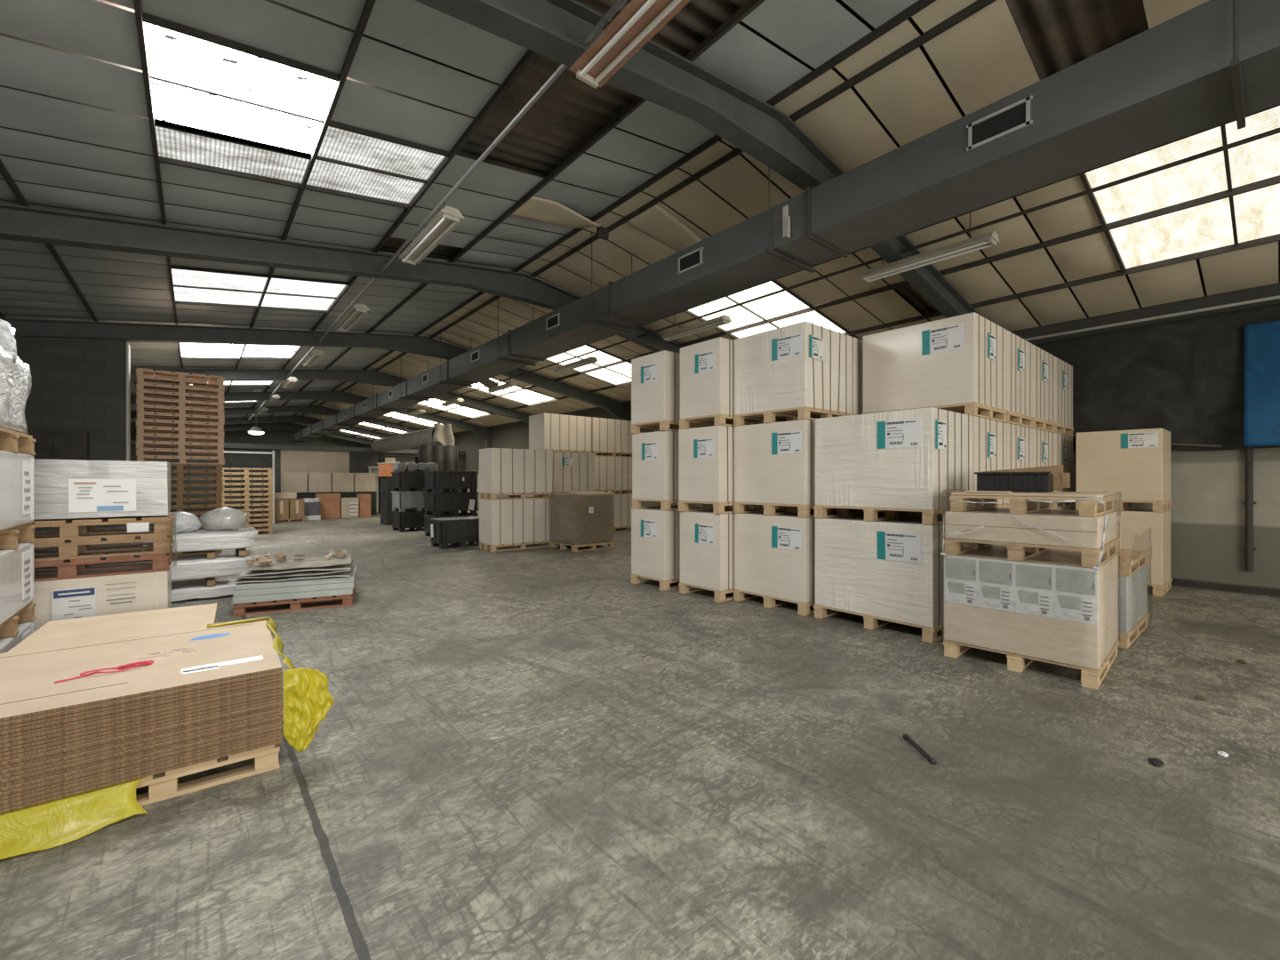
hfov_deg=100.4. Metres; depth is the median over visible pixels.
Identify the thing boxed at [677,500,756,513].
wooden pallet
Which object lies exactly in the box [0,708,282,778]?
cardboard sheet
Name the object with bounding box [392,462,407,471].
sack
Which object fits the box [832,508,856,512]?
wooden pallet
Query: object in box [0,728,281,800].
cardboard sheet
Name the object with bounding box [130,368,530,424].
beam
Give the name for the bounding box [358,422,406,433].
window
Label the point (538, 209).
blade
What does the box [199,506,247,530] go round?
bag
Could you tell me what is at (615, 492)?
wooden pallet
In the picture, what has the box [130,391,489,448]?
beam
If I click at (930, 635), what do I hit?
wooden pallet
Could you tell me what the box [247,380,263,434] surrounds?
pendant lamp
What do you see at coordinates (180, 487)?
wooden pallet
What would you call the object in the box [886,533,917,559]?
print
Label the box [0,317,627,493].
beam
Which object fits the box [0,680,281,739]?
cardboard sheet
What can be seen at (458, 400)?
fluorescent light
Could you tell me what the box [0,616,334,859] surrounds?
plastic sheet
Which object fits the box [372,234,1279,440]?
trim
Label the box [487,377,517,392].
fluorescent light
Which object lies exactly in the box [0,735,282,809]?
cardboard sheet
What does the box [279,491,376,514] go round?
shelf
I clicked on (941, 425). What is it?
print
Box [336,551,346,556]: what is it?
scrap piece
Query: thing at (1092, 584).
print
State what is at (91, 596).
carton
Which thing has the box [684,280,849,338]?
window
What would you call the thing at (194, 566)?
pack
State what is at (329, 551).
scrap piece
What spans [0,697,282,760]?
cardboard sheet
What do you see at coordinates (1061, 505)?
wooden pallet
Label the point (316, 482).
carton
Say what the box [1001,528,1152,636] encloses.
film
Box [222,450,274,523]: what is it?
doorway
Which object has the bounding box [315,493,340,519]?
carton
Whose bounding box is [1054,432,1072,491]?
carton
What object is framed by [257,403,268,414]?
fluorescent light
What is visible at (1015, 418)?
wooden pallet
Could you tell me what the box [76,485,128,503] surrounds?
print
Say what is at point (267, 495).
wooden pallet
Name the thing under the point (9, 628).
wooden pallet
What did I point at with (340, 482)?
carton
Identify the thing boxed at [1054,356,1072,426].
carton
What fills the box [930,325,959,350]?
print
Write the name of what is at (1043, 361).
carton
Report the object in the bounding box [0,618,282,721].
cardboard sheet
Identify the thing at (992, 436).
print
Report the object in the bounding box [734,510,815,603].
carton
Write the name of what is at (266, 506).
wooden pallet
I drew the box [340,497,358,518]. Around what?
carton
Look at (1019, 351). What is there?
carton
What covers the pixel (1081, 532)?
carton
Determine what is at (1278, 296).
conduit
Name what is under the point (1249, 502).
downpipe
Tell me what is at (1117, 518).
carton
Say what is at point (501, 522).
carton
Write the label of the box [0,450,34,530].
carton
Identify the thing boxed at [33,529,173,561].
wooden pallet
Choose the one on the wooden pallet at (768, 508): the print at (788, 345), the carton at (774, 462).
the carton at (774, 462)
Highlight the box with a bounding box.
[377,461,404,476]
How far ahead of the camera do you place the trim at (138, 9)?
4.35 m
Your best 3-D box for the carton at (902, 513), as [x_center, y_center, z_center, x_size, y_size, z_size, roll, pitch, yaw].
[3.494,0.888,6.367,1.010,0.949,1.228,0,0,-40]
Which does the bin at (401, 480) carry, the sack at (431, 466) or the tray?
the sack at (431, 466)
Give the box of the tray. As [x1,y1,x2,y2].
[974,471,1053,492]
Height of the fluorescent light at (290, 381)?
0.273 m
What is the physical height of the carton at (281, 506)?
0.660 m
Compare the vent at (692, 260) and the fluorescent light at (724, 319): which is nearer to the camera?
the vent at (692, 260)
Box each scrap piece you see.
[245,560,254,564]
[252,552,271,558]
[257,557,269,563]
[275,552,286,559]
[327,549,336,554]
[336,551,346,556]
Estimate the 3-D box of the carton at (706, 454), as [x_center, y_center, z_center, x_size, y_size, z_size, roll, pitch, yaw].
[1.126,-0.199,7.134,1.016,0.949,0.728,0,0,-40]
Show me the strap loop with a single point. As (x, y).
(143, 662)
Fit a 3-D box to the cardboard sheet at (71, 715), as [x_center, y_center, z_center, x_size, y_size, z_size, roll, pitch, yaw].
[-3.084,1.014,2.588,2.150,0.013,1.250,0,0,-38]
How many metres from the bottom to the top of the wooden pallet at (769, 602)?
0.137 m
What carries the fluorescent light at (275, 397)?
hanging from the conduit at (619, 4)
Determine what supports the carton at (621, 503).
on the wooden pallet
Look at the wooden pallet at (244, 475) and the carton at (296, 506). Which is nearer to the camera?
the wooden pallet at (244, 475)
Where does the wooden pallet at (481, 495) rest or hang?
on the carton at (501, 522)
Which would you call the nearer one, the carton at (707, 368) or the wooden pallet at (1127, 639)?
the wooden pallet at (1127, 639)
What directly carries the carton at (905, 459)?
on the wooden pallet at (870, 514)
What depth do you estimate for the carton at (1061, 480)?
4.68 m
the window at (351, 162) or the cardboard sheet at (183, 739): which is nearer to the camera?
the cardboard sheet at (183, 739)
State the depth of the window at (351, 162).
5.52 m
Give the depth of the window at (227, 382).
17.32 m
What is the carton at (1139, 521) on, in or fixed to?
on the wooden pallet at (1158, 590)
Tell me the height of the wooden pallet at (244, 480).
0.140 m
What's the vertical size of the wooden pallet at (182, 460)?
0.140 m
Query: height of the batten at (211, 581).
0.070 m
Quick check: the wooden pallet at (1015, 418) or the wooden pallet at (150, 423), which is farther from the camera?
the wooden pallet at (150, 423)
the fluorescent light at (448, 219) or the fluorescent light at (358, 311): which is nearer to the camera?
the fluorescent light at (448, 219)
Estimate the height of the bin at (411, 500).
0.580 m
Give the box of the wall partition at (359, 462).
[130,445,463,515]
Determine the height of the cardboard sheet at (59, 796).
0.013 m
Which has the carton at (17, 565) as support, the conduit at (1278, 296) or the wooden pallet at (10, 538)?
the wooden pallet at (10, 538)
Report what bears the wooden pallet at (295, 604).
on the floor
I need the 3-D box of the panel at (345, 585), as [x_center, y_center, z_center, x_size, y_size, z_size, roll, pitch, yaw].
[-4.133,1.253,6.509,1.170,0.066,0.900,0,0,-26]
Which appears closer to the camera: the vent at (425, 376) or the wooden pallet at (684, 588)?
the wooden pallet at (684, 588)
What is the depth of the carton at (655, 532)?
7.37 m
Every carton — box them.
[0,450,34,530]
[0,542,34,624]
[0,620,34,653]
[32,559,171,631]
[34,459,171,519]
[274,492,296,498]
[274,499,288,519]
[280,472,307,492]
[288,498,304,518]
[307,472,331,492]
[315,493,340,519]
[331,472,353,492]
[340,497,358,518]
[353,472,375,491]
[356,494,370,517]
[383,457,395,463]
[479,448,551,493]
[479,498,550,544]
[528,413,591,450]
[552,451,594,491]
[591,417,631,452]
[594,456,631,489]
[611,494,631,527]
[631,350,679,423]
[631,506,679,580]
[632,430,678,500]
[678,425,734,502]
[680,336,734,418]
[680,508,735,591]
[734,320,852,415]
[734,419,815,504]
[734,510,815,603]
[815,407,973,510]
[815,514,942,627]
[852,337,862,414]
[862,312,1006,413]
[877,511,1001,545]
[944,507,1116,548]
[944,544,1118,670]
[973,416,1006,503]
[1006,329,1032,416]
[1006,423,1032,503]
[1032,344,1054,422]
[1032,428,1054,491]
[1050,514,1121,551]
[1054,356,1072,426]
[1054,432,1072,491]
[1056,506,1072,510]
[1076,428,1170,501]
[1076,508,1170,585]
[1118,564,1147,632]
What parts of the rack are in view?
post, post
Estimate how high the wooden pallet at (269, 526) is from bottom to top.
0.140 m
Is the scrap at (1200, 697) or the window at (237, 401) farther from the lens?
the window at (237, 401)
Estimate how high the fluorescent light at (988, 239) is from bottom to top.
0.559 m
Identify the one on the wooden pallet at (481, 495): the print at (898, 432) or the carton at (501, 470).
the carton at (501, 470)
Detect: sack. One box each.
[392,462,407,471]
[404,461,417,471]
[415,463,427,471]
[425,462,437,471]
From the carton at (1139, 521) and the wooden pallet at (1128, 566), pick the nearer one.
the wooden pallet at (1128, 566)
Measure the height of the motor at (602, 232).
0.140 m
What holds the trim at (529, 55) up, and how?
attached to the wall at (270, 436)
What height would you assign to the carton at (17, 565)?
0.420 m
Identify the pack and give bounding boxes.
[142,527,257,552]
[171,549,257,581]
[171,576,237,601]
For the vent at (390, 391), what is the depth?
15.81 m
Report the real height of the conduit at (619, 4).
0.040 m
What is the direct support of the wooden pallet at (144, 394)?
on the wooden pallet at (140, 401)
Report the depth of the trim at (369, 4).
4.63 m
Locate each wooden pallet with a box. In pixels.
[0,427,35,455]
[0,522,35,549]
[0,600,35,638]
[32,512,174,541]
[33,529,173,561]
[34,544,173,581]
[135,419,223,432]
[135,440,223,451]
[136,368,223,385]
[136,375,224,393]
[136,383,223,401]
[136,390,224,407]
[136,397,223,412]
[136,404,224,417]
[136,412,224,424]
[136,426,224,438]
[136,433,223,445]
[136,448,223,458]
[136,456,224,465]
[136,550,222,556]
[136,743,279,806]
[169,504,222,512]
[170,464,222,471]
[170,471,223,478]
[170,477,222,484]
[170,484,223,491]
[170,491,222,498]
[170,497,222,505]
[191,512,205,519]
[220,493,272,499]
[221,467,272,473]
[221,478,272,483]
[221,483,272,488]
[221,488,272,494]
[221,504,272,510]
[222,498,272,504]
[223,472,272,478]
[232,584,355,615]
[240,509,272,514]
[242,523,272,529]
[246,517,272,525]
[247,513,273,519]
[256,527,272,535]
[274,517,305,522]
[478,492,552,499]
[478,540,550,551]
[531,490,594,497]
[541,448,591,453]
[549,541,614,551]
[584,451,631,457]
[594,488,631,494]
[612,526,631,531]
[630,420,703,433]
[630,573,690,591]
[631,498,713,510]
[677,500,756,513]
[678,414,756,429]
[678,582,751,601]
[732,406,852,426]
[732,502,852,517]
[732,588,828,615]
[813,504,941,525]
[813,604,942,643]
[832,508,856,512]
[862,402,1007,422]
[877,504,1007,516]
[943,537,1118,567]
[943,639,1119,689]
[949,495,1115,516]
[978,410,1033,427]
[1009,417,1055,432]
[1051,499,1055,509]
[1055,423,1073,436]
[1055,502,1072,509]
[1074,499,1172,511]
[1116,548,1147,576]
[1117,613,1149,648]
[1147,577,1172,596]
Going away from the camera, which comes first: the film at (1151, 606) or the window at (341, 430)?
the film at (1151, 606)
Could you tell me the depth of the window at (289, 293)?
9.31 m
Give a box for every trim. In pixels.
[0,159,158,418]
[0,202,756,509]
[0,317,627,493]
[126,342,130,543]
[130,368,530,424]
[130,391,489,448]
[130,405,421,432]
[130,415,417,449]
[130,423,373,445]
[130,439,464,455]
[133,0,183,368]
[224,0,375,402]
[238,0,578,424]
[260,0,765,423]
[281,0,936,423]
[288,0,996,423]
[335,104,1279,431]
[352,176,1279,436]
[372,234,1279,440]
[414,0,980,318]
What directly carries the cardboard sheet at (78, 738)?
on the cardboard sheet at (101, 737)
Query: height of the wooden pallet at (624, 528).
0.137 m
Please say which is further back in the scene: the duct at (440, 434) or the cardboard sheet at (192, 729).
the duct at (440, 434)
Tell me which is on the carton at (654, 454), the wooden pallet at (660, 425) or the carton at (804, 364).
the wooden pallet at (660, 425)
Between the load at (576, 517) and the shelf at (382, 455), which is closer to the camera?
the load at (576, 517)
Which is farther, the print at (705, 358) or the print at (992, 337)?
the print at (705, 358)
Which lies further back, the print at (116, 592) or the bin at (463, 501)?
the bin at (463, 501)
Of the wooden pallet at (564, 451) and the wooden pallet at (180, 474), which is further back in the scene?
the wooden pallet at (564, 451)
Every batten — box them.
[206,547,246,558]
[206,576,215,585]
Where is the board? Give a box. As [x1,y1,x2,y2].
[951,490,1113,496]
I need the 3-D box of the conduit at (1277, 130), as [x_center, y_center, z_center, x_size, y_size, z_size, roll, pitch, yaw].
[-3.980,-2.900,15.557,0.044,0.044,37.000,0,0,-40]
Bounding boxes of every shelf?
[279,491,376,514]
[382,455,417,456]
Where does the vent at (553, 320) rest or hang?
attached to the ventilation duct at (1212, 63)
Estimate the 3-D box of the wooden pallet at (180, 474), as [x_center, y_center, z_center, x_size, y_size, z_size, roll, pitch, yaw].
[-9.533,-0.115,11.083,1.340,0.140,1.100,0,0,-40]
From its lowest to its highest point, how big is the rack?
2.700 m
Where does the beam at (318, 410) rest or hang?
attached to the wall at (1208, 487)
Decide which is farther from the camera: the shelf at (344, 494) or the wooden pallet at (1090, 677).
the shelf at (344, 494)
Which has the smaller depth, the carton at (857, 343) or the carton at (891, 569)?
the carton at (891, 569)
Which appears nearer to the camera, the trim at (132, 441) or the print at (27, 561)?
the print at (27, 561)
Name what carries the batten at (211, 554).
on the pack at (194, 566)
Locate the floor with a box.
[0,510,1279,959]
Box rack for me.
[378,453,417,513]
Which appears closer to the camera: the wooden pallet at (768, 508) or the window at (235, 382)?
the wooden pallet at (768, 508)
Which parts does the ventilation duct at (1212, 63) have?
patch plate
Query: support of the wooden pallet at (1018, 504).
on the carton at (1081, 532)
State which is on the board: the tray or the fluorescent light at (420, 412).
the tray
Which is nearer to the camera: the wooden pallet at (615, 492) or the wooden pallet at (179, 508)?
the wooden pallet at (179, 508)
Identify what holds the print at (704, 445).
attached to the carton at (706, 454)
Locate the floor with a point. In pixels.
(546, 753)
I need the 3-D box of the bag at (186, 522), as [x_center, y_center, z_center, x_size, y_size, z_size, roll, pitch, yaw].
[-5.830,0.532,6.757,0.425,0.269,0.410,0,0,-40]
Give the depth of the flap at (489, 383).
15.99 m
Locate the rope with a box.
[1072,434,1221,447]
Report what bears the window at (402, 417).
attached to the ceiling
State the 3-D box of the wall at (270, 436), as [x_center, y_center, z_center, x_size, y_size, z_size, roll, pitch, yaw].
[-23.589,-1.120,33.843,14.280,5.240,0.200,0,0,-40]
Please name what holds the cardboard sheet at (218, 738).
on the cardboard sheet at (164, 755)
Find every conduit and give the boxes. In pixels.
[248,0,627,420]
[356,127,1279,428]
[1023,295,1279,340]
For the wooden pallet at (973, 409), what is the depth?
5.87 m
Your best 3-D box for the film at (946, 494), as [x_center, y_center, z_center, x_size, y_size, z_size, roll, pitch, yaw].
[3.342,0.739,4.550,1.202,1.332,1.097,0,0,-43]
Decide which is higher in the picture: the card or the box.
the box
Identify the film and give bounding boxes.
[44,513,177,574]
[939,488,1121,662]
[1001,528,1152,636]
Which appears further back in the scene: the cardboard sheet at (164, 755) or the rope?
the rope
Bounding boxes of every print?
[24,471,30,508]
[24,558,30,593]
[64,600,91,617]
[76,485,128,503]
[105,581,136,604]
[644,364,655,380]
[644,520,655,535]
[645,443,655,457]
[697,439,711,455]
[698,352,712,369]
[698,525,712,543]
[777,432,799,451]
[778,335,799,356]
[778,528,799,549]
[812,336,822,358]
[886,420,917,445]
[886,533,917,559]
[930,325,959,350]
[937,421,945,447]
[966,569,1094,621]
[990,335,995,358]
[990,433,995,455]
[1128,432,1154,446]
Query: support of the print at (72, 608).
attached to the carton at (91, 596)
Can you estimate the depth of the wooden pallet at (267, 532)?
14.68 m
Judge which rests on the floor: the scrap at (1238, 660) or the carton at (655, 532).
the scrap at (1238, 660)
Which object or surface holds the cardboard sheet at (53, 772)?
on the cardboard sheet at (218, 738)
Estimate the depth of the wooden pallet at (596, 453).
15.55 m
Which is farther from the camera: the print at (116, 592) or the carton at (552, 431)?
the carton at (552, 431)
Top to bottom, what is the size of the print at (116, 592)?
0.164 m
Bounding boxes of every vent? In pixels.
[388,389,392,398]
[422,373,428,383]
[471,349,479,362]
[545,312,559,330]
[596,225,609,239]
[677,247,703,274]
[966,95,1032,151]
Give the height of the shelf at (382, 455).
0.050 m
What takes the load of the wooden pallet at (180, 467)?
on the wooden pallet at (180, 474)
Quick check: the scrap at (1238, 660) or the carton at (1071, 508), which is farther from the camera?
the carton at (1071, 508)
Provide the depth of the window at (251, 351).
13.51 m
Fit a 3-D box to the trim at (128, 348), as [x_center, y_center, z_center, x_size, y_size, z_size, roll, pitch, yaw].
[-9.465,-0.500,9.868,0.030,4.000,0.400,0,0,-40]
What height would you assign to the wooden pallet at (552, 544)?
0.137 m
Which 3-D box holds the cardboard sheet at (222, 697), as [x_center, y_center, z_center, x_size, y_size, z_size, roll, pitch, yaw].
[-3.083,1.067,2.588,2.150,0.013,1.250,0,0,-38]
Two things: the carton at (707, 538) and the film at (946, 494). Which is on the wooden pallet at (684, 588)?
the carton at (707, 538)
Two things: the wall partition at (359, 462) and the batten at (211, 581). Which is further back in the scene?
the wall partition at (359, 462)
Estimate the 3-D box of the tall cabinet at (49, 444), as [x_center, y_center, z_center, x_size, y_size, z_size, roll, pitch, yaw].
[-9.844,0.330,8.972,0.780,2.340,0.412,0,0,-40]
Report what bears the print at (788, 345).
attached to the carton at (804, 364)
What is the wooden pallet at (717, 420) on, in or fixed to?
on the carton at (706, 454)
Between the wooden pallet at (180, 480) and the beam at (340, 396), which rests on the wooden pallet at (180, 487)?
the wooden pallet at (180, 480)
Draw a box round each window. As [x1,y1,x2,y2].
[142,11,339,159]
[155,126,309,188]
[171,264,268,308]
[180,343,243,358]
[190,380,231,385]
[224,400,255,403]
[231,380,272,385]
[241,344,298,359]
[259,274,348,312]
[304,120,449,208]
[339,429,379,439]
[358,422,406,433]
[382,411,437,427]
[416,397,490,418]
[466,377,557,405]
[544,344,631,385]
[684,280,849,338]
[1079,105,1279,272]
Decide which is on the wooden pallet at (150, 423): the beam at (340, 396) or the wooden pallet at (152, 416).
the wooden pallet at (152, 416)
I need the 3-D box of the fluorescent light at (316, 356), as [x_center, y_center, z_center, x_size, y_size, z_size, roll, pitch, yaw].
[-7.483,-2.846,12.183,0.260,0.273,1.500,0,0,-40]
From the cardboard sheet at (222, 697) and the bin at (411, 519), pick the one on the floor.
the bin at (411, 519)
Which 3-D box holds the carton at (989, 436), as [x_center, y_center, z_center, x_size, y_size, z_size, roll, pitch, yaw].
[3.497,-0.199,6.364,1.010,0.949,1.236,0,0,-40]
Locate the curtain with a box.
[417,444,457,513]
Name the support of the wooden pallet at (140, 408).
on the wooden pallet at (152, 416)
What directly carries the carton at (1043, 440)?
on the wooden pallet
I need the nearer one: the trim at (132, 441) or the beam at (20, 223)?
the beam at (20, 223)
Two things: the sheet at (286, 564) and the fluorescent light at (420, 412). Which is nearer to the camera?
the sheet at (286, 564)
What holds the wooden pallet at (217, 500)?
on the wooden pallet at (179, 508)
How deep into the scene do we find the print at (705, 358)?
6.73 m
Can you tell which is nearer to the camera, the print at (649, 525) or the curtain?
the print at (649, 525)
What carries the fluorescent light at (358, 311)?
hanging from the conduit at (619, 4)
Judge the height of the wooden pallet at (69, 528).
0.150 m
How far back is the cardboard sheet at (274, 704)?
2.42 m
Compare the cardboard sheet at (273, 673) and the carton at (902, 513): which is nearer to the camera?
the cardboard sheet at (273, 673)
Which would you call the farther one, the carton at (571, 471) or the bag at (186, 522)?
the carton at (571, 471)
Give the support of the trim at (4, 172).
attached to the wall at (270, 436)
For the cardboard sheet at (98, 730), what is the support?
on the cardboard sheet at (78, 738)
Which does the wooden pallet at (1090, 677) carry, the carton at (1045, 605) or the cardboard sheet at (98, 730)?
the carton at (1045, 605)
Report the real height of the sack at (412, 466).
0.288 m
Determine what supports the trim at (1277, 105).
attached to the wall at (270, 436)
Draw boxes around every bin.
[391,471,432,491]
[391,490,432,511]
[391,509,432,532]
[423,470,478,493]
[423,491,478,515]
[423,512,478,535]
[429,516,479,548]
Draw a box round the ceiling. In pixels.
[0,0,1279,439]
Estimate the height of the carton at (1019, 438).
0.949 m
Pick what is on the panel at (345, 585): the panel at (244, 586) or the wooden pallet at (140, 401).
the panel at (244, 586)
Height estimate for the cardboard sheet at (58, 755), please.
0.013 m
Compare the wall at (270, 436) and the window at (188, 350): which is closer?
the window at (188, 350)
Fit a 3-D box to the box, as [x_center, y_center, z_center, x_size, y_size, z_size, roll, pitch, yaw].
[-8.385,-0.370,18.265,0.940,0.500,0.740,0,0,-40]
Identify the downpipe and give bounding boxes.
[1242,446,1255,571]
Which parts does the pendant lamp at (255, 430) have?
lamp shade, bulb, cord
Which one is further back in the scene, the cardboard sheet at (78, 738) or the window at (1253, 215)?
the window at (1253, 215)
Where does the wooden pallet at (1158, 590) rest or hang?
on the floor
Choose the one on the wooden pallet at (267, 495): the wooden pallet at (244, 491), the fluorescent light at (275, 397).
the wooden pallet at (244, 491)
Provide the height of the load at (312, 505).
0.829 m
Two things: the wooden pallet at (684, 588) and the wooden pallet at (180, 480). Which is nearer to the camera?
the wooden pallet at (684, 588)
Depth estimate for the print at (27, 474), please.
3.65 m
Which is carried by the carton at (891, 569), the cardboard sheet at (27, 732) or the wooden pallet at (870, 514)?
the wooden pallet at (870, 514)
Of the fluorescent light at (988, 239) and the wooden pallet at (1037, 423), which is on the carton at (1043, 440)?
the wooden pallet at (1037, 423)
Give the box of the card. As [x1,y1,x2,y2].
[127,522,149,532]
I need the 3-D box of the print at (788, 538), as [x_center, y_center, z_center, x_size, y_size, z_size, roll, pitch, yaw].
[1.688,0.661,6.043,0.002,0.215,0.290,0,1,-40]
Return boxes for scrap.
[1147,757,1163,766]
[1194,694,1205,699]
[1217,751,1228,757]
[1236,659,1247,663]
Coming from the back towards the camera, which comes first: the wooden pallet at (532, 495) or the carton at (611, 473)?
the carton at (611, 473)
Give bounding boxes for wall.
[14,336,127,559]
[130,422,371,447]
[410,272,1279,597]
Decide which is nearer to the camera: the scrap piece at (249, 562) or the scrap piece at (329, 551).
the scrap piece at (249, 562)
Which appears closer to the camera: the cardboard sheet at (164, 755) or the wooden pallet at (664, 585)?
the cardboard sheet at (164, 755)
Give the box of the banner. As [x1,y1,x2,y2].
[1243,320,1279,446]
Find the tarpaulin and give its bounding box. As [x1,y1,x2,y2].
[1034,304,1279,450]
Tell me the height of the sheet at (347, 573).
0.032 m
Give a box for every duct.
[288,0,1279,442]
[370,399,454,453]
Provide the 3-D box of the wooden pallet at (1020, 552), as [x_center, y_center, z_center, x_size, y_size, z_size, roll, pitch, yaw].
[3.344,0.567,4.563,1.100,0.137,1.020,0,0,-43]
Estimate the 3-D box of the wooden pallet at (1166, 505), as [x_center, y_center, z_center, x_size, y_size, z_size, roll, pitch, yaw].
[6.773,0.344,7.478,0.860,0.137,0.900,0,0,-40]
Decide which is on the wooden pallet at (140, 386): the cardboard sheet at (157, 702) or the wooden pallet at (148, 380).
the wooden pallet at (148, 380)
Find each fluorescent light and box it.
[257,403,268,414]
[267,391,280,403]
[280,376,297,388]
[301,346,324,367]
[334,298,370,331]
[398,202,464,264]
[408,409,425,416]
[440,398,463,406]
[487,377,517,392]
[553,344,598,373]
[568,0,690,88]
[660,299,732,341]
[859,211,999,283]
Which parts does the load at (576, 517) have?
lid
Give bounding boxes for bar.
[903,734,936,763]
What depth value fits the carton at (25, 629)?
3.50 m
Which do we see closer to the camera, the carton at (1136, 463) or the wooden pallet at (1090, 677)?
the wooden pallet at (1090, 677)
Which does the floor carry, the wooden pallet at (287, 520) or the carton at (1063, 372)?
the wooden pallet at (287, 520)
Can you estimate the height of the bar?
0.022 m
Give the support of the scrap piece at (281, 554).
on the sheet at (286, 564)
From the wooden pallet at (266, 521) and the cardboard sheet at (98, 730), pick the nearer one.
the cardboard sheet at (98, 730)
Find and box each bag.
[171,511,201,533]
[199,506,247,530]
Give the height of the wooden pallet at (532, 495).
0.137 m
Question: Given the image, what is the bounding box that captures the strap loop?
[53,659,153,683]
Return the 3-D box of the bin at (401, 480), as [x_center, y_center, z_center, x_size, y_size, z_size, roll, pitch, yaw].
[-6.738,0.040,15.992,1.150,0.592,0.850,0,0,-40]
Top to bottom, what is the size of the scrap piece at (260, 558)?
0.061 m
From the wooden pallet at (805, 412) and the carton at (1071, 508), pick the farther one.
the carton at (1071, 508)
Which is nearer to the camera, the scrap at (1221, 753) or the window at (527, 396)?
the scrap at (1221, 753)
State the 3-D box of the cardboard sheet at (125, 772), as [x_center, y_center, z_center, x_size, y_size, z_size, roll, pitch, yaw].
[-3.086,1.317,2.584,2.150,0.013,1.250,0,0,-38]
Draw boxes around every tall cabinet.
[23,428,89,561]
[380,476,408,525]
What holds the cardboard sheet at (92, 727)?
on the cardboard sheet at (98, 730)
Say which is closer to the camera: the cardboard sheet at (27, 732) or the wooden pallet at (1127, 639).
the cardboard sheet at (27, 732)
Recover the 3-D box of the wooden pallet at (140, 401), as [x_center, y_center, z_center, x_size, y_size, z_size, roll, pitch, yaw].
[-9.531,-1.520,11.100,1.340,0.140,1.100,0,0,-40]
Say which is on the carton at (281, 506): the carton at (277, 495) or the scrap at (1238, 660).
the carton at (277, 495)
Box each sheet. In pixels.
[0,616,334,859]
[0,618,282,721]
[0,670,282,726]
[0,673,282,730]
[0,677,281,735]
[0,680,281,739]
[0,683,282,743]
[0,687,282,748]
[0,690,281,751]
[0,692,282,756]
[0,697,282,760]
[0,701,281,766]
[0,702,282,769]
[0,707,281,774]
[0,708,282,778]
[0,714,281,783]
[0,714,283,787]
[0,721,281,791]
[0,723,282,796]
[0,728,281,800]
[0,732,281,805]
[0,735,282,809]
[0,738,282,814]
[7,602,217,652]
[227,564,354,584]
[232,560,353,577]
[239,558,352,576]
[244,552,351,569]
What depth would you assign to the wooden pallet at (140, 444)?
10.80 m
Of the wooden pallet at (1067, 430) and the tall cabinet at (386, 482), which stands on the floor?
the tall cabinet at (386, 482)
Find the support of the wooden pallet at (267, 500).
on the wooden pallet at (266, 506)
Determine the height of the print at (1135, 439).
0.172 m
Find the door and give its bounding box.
[367,466,378,511]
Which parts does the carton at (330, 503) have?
lid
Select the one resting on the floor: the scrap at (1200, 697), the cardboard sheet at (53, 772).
the scrap at (1200, 697)
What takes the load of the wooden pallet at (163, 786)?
on the floor
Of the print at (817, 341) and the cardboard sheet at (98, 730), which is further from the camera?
the print at (817, 341)
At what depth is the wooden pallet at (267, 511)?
14.61 m
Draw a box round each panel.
[232,570,357,597]
[232,583,355,604]
[235,566,357,590]
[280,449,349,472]
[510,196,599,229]
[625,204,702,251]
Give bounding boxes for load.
[0,319,31,433]
[302,497,320,520]
[549,491,613,544]
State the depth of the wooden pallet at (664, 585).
7.37 m
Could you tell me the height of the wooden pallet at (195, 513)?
0.140 m
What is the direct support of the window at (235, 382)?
attached to the ceiling
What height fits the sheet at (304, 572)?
0.042 m
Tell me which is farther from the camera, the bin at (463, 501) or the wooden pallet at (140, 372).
the bin at (463, 501)
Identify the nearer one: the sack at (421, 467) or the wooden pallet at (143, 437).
the wooden pallet at (143, 437)
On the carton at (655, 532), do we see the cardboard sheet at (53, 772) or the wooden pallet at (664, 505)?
the wooden pallet at (664, 505)
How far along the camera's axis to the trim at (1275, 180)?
6.90 m
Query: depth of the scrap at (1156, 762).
2.81 m
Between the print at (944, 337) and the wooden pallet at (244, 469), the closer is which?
the print at (944, 337)
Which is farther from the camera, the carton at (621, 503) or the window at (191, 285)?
the carton at (621, 503)
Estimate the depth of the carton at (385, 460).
24.05 m
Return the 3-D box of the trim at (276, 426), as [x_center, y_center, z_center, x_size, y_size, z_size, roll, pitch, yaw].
[-22.597,-1.015,32.652,14.260,5.030,0.200,0,0,-40]
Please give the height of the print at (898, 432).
0.232 m
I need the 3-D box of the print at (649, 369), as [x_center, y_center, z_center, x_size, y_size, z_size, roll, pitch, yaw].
[0.135,-1.493,7.438,0.002,0.206,0.235,0,0,-40]
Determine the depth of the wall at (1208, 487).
7.34 m

